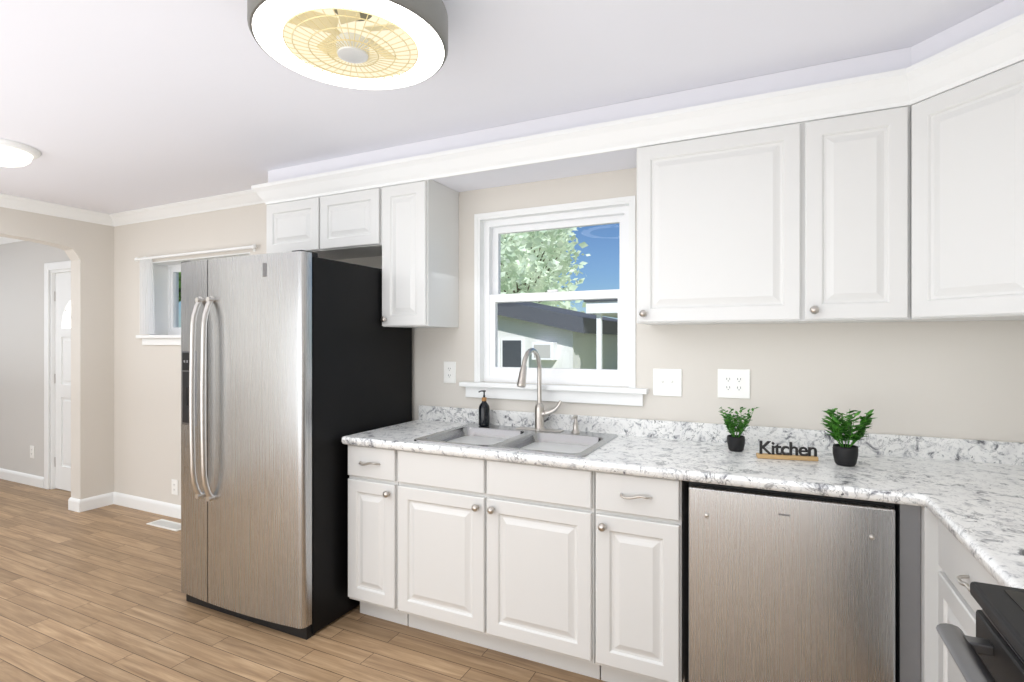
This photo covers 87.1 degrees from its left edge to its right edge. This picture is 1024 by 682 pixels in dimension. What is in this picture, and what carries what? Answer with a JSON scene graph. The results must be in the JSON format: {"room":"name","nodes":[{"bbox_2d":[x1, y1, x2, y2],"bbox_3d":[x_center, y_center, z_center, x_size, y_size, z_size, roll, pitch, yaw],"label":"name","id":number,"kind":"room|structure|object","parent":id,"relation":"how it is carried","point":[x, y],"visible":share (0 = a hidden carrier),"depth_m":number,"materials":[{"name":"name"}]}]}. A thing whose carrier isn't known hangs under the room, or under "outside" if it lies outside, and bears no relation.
{"room":"kitchen","nodes":[
{"label":"kitchen","id":0,"kind":"room"},
{"bbox_2d":[0,207,113,498],"bbox_3d":[-4.569,0.162,2.268,0.140,2.440,5.200,0,0,26],"label":"wall","id":1,"kind":"structure","parent":0,"point":[87,248],"depth_m":4.42,"materials":[{"name":"beige paint"}]},
{"bbox_2d":[0,193,114,226],"bbox_3d":[-4.455,-1.015,2.264,0.070,0.084,5.110,0,0,26],"label":"crown molding","id":2,"kind":"structure","parent":1,"relation":"attached to","point":[6,201],"depth_m":4.16,"materials":[{"name":"white wood"}]},
{"bbox_2d":[68,493,109,510],"bbox_3d":[-3.561,1.332,4.529,0.033,0.100,0.276,0,0,26],"label":"baseboard","id":3,"kind":"structure","parent":1,"relation":"attached to","point":[74,504],"depth_m":4.41,"materials":[{"name":"white wood"}]},
{"bbox_2d":[0,479,606,681],"bbox_3d":[-3.574,1.407,1.848,10.460,0.050,5.580,0,0,26],"label":"floor","id":4,"kind":"structure","parent":0,"point":[95,595],"depth_m":2.56,"materials":[{"name":"brown wood"}]},
{"bbox_2d":[146,519,180,530],"bbox_3d":[-2.571,1.379,4.037,0.360,0.006,0.115,0,0,26],"label":"floor vent","id":5,"kind":"object","parent":4,"relation":"in","point":[168,524],"visible":0.92,"depth_m":4.04,"materials":[{"name":"white metal"}]},
{"bbox_2d":[181,250,411,639],"bbox_3d":[-1.194,0.482,2.985,0.887,1.800,0.925,0,0,26],"label":"fridge","id":6,"kind":"object","parent":4,"relation":"on","point":[296,366],"visible":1,"depth_m":2.61,"materials":[{"name":"silver metal"}]},
{"bbox_2d":[348,504,397,622],"bbox_3d":[-0.544,0.945,2.873,0.300,0.876,0.630,0,0,26],"label":"base cabinet","id":7,"kind":"object","parent":4,"relation":"on","point":[372,532],"depth_m":2.59,"materials":[{"name":"white wood"}]},
{"bbox_2d":[398,512,593,677],"bbox_3d":[0.023,0.945,2.602,0.957,0.876,0.630,0,0,26],"label":"base cabinet","id":8,"kind":"object","parent":4,"relation":"on","point":[518,594],"depth_m":2.30,"materials":[{"name":"white wood"}]},
{"bbox_2d":[342,420,1023,611],"bbox_3d":[0.200,0.487,2.095,2.334,0.040,1.353,0,0,26],"label":"countertop","id":9,"kind":"structure","parent":8,"relation":"on","point":[631,494],"depth_m":2.11,"materials":[{"name":"white stone"}]},
{"bbox_2d":[410,420,621,455],"bbox_3d":[0.030,0.556,2.591,0.844,0.191,0.564,0,0,26],"label":"sink","id":10,"kind":"object","parent":9,"relation":"in","point":[516,437],"depth_m":2.66,"materials":[{"name":"silver metal"}]},
{"bbox_2d":[517,348,581,431],"bbox_3d":[0.181,0.247,2.661,0.251,0.426,0.280,0,0,26],"label":"faucet","id":11,"kind":"object","parent":9,"relation":"on","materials":[{"name":"silver metal"}]},
{"bbox_2d":[718,407,758,451],"bbox_3d":[0.963,0.369,2.286,0.165,0.194,0.144,0,0,26],"label":"plant","id":12,"kind":"object","parent":9,"relation":"on","point":[736,443],"visible":1,"depth_m":2.27,"materials":[{"name":"green plant"}]},
{"bbox_2d":[756,441,817,460],"bbox_3d":[1.085,0.432,2.128,0.218,0.068,0.034,0,0,14],"label":"kitchen sign","id":13,"kind":"object","parent":9,"relation":"on","point":[782,455],"visible":1,"depth_m":2.12,"materials":[{"name":"brown wood"}]},
{"bbox_2d":[820,408,874,466],"bbox_3d":[1.264,0.359,2.024,0.184,0.213,0.188,0,0,26],"label":"plant","id":14,"kind":"object","parent":9,"relation":"on","point":[845,454],"visible":1,"depth_m":2.00,"materials":[{"name":"green plant"}]},
{"bbox_2d":[594,548,688,681],"bbox_3d":[0.604,0.945,2.324,0.331,0.876,0.630,0,0,26],"label":"base cabinet","id":15,"kind":"object","parent":4,"relation":"on","point":[641,603],"depth_m":2.04,"materials":[{"name":"white wood"}]},
{"bbox_2d":[689,481,894,681],"bbox_3d":[1.042,0.951,2.074,0.628,0.863,0.589,0,0,26],"label":"dishwasher","id":16,"kind":"object","parent":4,"relation":"on","point":[790,587],"visible":1,"depth_m":1.81,"materials":[{"name":"silver metal"}]},
{"bbox_2d":[914,500,1023,681],"bbox_3d":[1.399,0.945,1.196,0.639,0.876,0.760,0,0,26],"label":"base cabinet","id":17,"kind":"object","parent":4,"relation":"on","point":[1001,528],"depth_m":1.48,"materials":[{"name":"white wood"}]},
{"bbox_2d":[936,582,1023,681],"bbox_3d":[0.988,0.822,0.536,0.762,1.120,0.760,0,0,26],"label":"range","id":18,"kind":"object","parent":4,"relation":"on","point":[992,650],"visible":1,"depth_m":0.91,"materials":[{"name":"black"}]},
{"bbox_2d":[478,390,489,425],"bbox_3d":[-0.152,0.364,2.935,0.060,0.192,0.060,0,0,26],"label":"soap bottle","id":19,"kind":"object","parent":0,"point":[484,413],"visible":1,"depth_m":2.91,"materials":[{"name":"black"}]},
{"bbox_2d":[0,0,1003,213],"bbox_3d":[-3.574,-1.083,1.848,10.460,0.050,5.580,0,0,26],"label":"ceiling","id":20,"kind":"structure","parent":0,"point":[111,106],"depth_m":2.15,"materials":[{"name":"white paint"}]},
{"bbox_2d":[0,138,41,166],"bbox_3d":[-2.779,-1.008,2.931,0.330,0.097,0.330,0,0,26],"label":"ceiling lamp","id":21,"kind":"object","parent":20,"relation":"attached to","point":[14,154],"visible":1,"depth_m":2.90,"materials":[{"name":"white glass"}]},
{"bbox_2d":[247,0,447,89],"bbox_3d":[-0.479,-0.954,1.620,0.570,0.206,0.570,0,0,26],"label":"ceiling fan light","id":22,"kind":"object","parent":20,"relation":"attached to","point":[375,44],"visible":1,"depth_m":1.60,"materials":[{"name":"grey plastic"}]},
{"bbox_2d":[0,168,1023,504],"bbox_3d":[-2.422,0.162,4.256,10.460,2.440,0.240,0,0,26],"label":"wall","id":23,"kind":"structure","parent":0,"point":[960,380],"depth_m":2.75,"materials":[{"name":"beige paint"}]},
{"bbox_2d":[0,237,23,244],"bbox_3d":[-5.294,-1.015,5.458,3.780,0.084,0.070,0,0,26],"label":"crown molding","id":24,"kind":"structure","parent":23,"relation":"attached to","point":[3,240],"depth_m":5.33,"materials":[{"name":"white wood"}]},
{"bbox_2d":[0,468,43,487],"bbox_3d":[-5.717,1.332,5.692,2.935,0.100,0.013,0,0,26],"label":"baseboard","id":25,"kind":"structure","parent":23,"relation":"attached to","point":[19,477],"depth_m":5.22,"materials":[{"name":"white wood"}]},
{"bbox_2d":[30,445,34,457],"bbox_3d":[-4.595,1.062,5.158,0.075,0.118,0.008,0,0,26],"label":"outlet","id":26,"kind":"object","parent":23,"relation":"attached to","point":[32,451],"visible":1,"depth_m":5.15,"materials":[{"name":"white plastic"}]},
{"bbox_2d":[44,260,70,488],"bbox_3d":[-3.887,0.328,4.947,0.976,2.108,0.254,0,0,26],"label":"door frame","id":27,"kind":"structure","parent":23,"relation":"attached to","point":[51,269],"depth_m":5.02,"materials":[{"name":"white wood"}]},
{"bbox_2d":[55,272,70,490],"bbox_3d":[-3.925,0.372,4.881,0.802,2.010,0.078,0,0,26],"label":"front door","id":28,"kind":"structure","parent":23,"relation":"in","point":[62,381],"depth_m":5.00,"materials":[{"name":"white painted wood"},{"name":"glass"}]},
{"bbox_2d":[111,492,180,518],"bbox_3d":[-2.408,1.332,4.110,2.170,0.100,0.013,0,0,26],"label":"baseboard","id":29,"kind":"structure","parent":23,"relation":"attached to","point":[134,502],"depth_m":4.37,"materials":[{"name":"white wood"}]},
{"bbox_2d":[172,479,177,494],"bbox_3d":[-2.647,1.147,4.226,0.075,0.118,0.008,0,0,26],"label":"outlet","id":30,"kind":"object","parent":23,"relation":"attached to","point":[174,487],"visible":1,"depth_m":4.22,"materials":[{"name":"white plastic"}]},
{"bbox_2d":[136,252,249,344],"bbox_3d":[-2.394,-0.302,4.210,1.350,0.672,0.270,0,0,26],"label":"window","id":31,"kind":"structure","parent":23,"relation":"in","point":[166,297],"depth_m":4.46,"materials":[{"name":"white wood"}]},
{"bbox_2d":[134,244,256,261],"bbox_3d":[-2.427,-0.663,4.094,1.404,0.050,0.056,0,0,26],"label":"curtain rod","id":32,"kind":"object","parent":23,"relation":"attached to","point":[253,247],"visible":1,"depth_m":4.02,"materials":[{"name":"white metal"}]},
{"bbox_2d":[140,258,154,333],"bbox_3d":[-2.929,-0.356,4.319,0.190,0.605,0.022,0,0,26],"label":"sheer curtain","id":33,"kind":"object","parent":32,"relation":"hanging from","point":[147,319],"visible":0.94,"depth_m":4.31,"materials":[{"name":"white fabric"}]},
{"bbox_2d":[266,187,381,259],"bbox_3d":[-1.053,-0.693,3.284,0.888,0.330,0.328,0,0,26],"label":"upper cabinet","id":34,"kind":"object","parent":23,"relation":"attached to","point":[348,225],"visible":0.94,"depth_m":3.12,"materials":[{"name":"white wood"}]},
{"bbox_2d":[381,180,458,327],"bbox_3d":[-0.519,-0.468,3.010,0.296,0.780,0.362,0,0,26],"label":"upper cabinet","id":35,"kind":"object","parent":23,"relation":"attached to","point":[420,254],"visible":0.98,"depth_m":2.89,"materials":[{"name":"white wood"}]},
{"bbox_2d":[444,361,455,382],"bbox_3d":[-0.362,0.182,3.134,0.082,0.125,0.008,0,0,26],"label":"outlet","id":36,"kind":"object","parent":23,"relation":"attached to","point":[449,372],"visible":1,"depth_m":3.13,"materials":[{"name":"white plastic"}]},
{"bbox_2d":[109,13,1023,225],"bbox_3d":[-0.991,-0.952,2.774,5.699,0.211,1.200,0,0,26],"label":"crown molding","id":37,"kind":"structure","parent":23,"relation":"attached to","point":[992,50],"depth_m":2.26,"materials":[{"name":"white wood"}]},
{"bbox_2d":[653,368,681,396],"bbox_3d":[0.747,0.200,2.596,0.135,0.132,0.020,0,0,26],"label":"switch plate","id":38,"kind":"object","parent":23,"relation":"attached to","point":[667,382],"visible":1,"depth_m":2.60,"materials":[{"name":"white plastic"}]},
{"bbox_2d":[718,369,749,398],"bbox_3d":[1.018,0.196,2.473,0.138,0.134,0.008,0,0,26],"label":"electrical outlet","id":39,"kind":"object","parent":23,"relation":"attached to","point":[733,383],"visible":1,"depth_m":2.47,"materials":[{"name":"white plastic"}]},
{"bbox_2d":[637,106,910,324],"bbox_3d":[1.044,-0.468,2.263,0.983,0.780,0.362,0,0,26],"label":"upper cabinet","id":40,"kind":"object","parent":23,"relation":"attached to","point":[806,222],"visible":1,"depth_m":2.11,"materials":[{"name":"white wood"}]},
{"bbox_2d":[896,61,1023,321],"bbox_3d":[1.706,-0.468,1.802,0.612,0.780,0.623,0,0,26],"label":"upper cabinet","id":41,"kind":"object","parent":23,"relation":"attached to","point":[967,201],"visible":0.96,"depth_m":1.75,"materials":[{"name":"white wood"}]},
{"bbox_2d":[459,196,648,405],"bbox_3d":[0.211,-0.200,2.907,1.055,1.040,0.173,0,0,26],"label":"window","id":42,"kind":"structure","parent":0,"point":[490,228],"depth_m":2.89,"materials":[{"name":"white wood"}]},
{"bbox_2d":[268,0,1023,191],"bbox_3d":[-0.280,-0.958,1.436,3.879,0.198,2.999,0,0,26],"label":"soffit","id":43,"kind":"structure","parent":0,"point":[981,22],"depth_m":2.44,"materials":[{"name":"white paint"}]},
{"label":"outside","id":44,"kind":"structure","parent":0,"visible":0},
{"bbox_3d":[14.389,1.877,46.104,110.000,0.110,89.750,0,0,26],"label":"ground","id":45,"kind":"structure","parent":44,"visible":0},
{"bbox_2d":[179,272,180,300],"bbox_3d":[-5.555,-1.449,12.396,5.935,6.562,6.406,0,0,26],"label":"tree","id":46,"kind":"object","parent":45,"relation":"on","point":[179,286],"depth_m":11.80,"materials":[{"name":"green plant"}]},
{"bbox_2d":[501,227,590,312],"bbox_3d":[0.060,-4.582,37.038,10.616,12.828,11.810,0,0,26],"label":"tree","id":47,"kind":"object","parent":45,"relation":"on","point":[536,264],"depth_m":33.90,"materials":[{"name":"green plant"}]},
{"bbox_2d":[498,302,617,369],"bbox_3d":[-2.796,-0.193,21.761,14.900,4.050,9.400,0,0,26],"label":"house","id":48,"kind":"structure","parent":45,"relation":"on","point":[579,330],"depth_m":15.42,"materials":[{"name":"white"}]},
{"bbox_2d":[584,299,617,368],"bbox_3d":[6.149,0.382,15.432,6.500,2.900,6.300,0,0,26],"label":"carport","id":49,"kind":"object","parent":45,"relation":"on","point":[607,307],"depth_m":13.99,"materials":[{"name":"white wood"}]}
]}

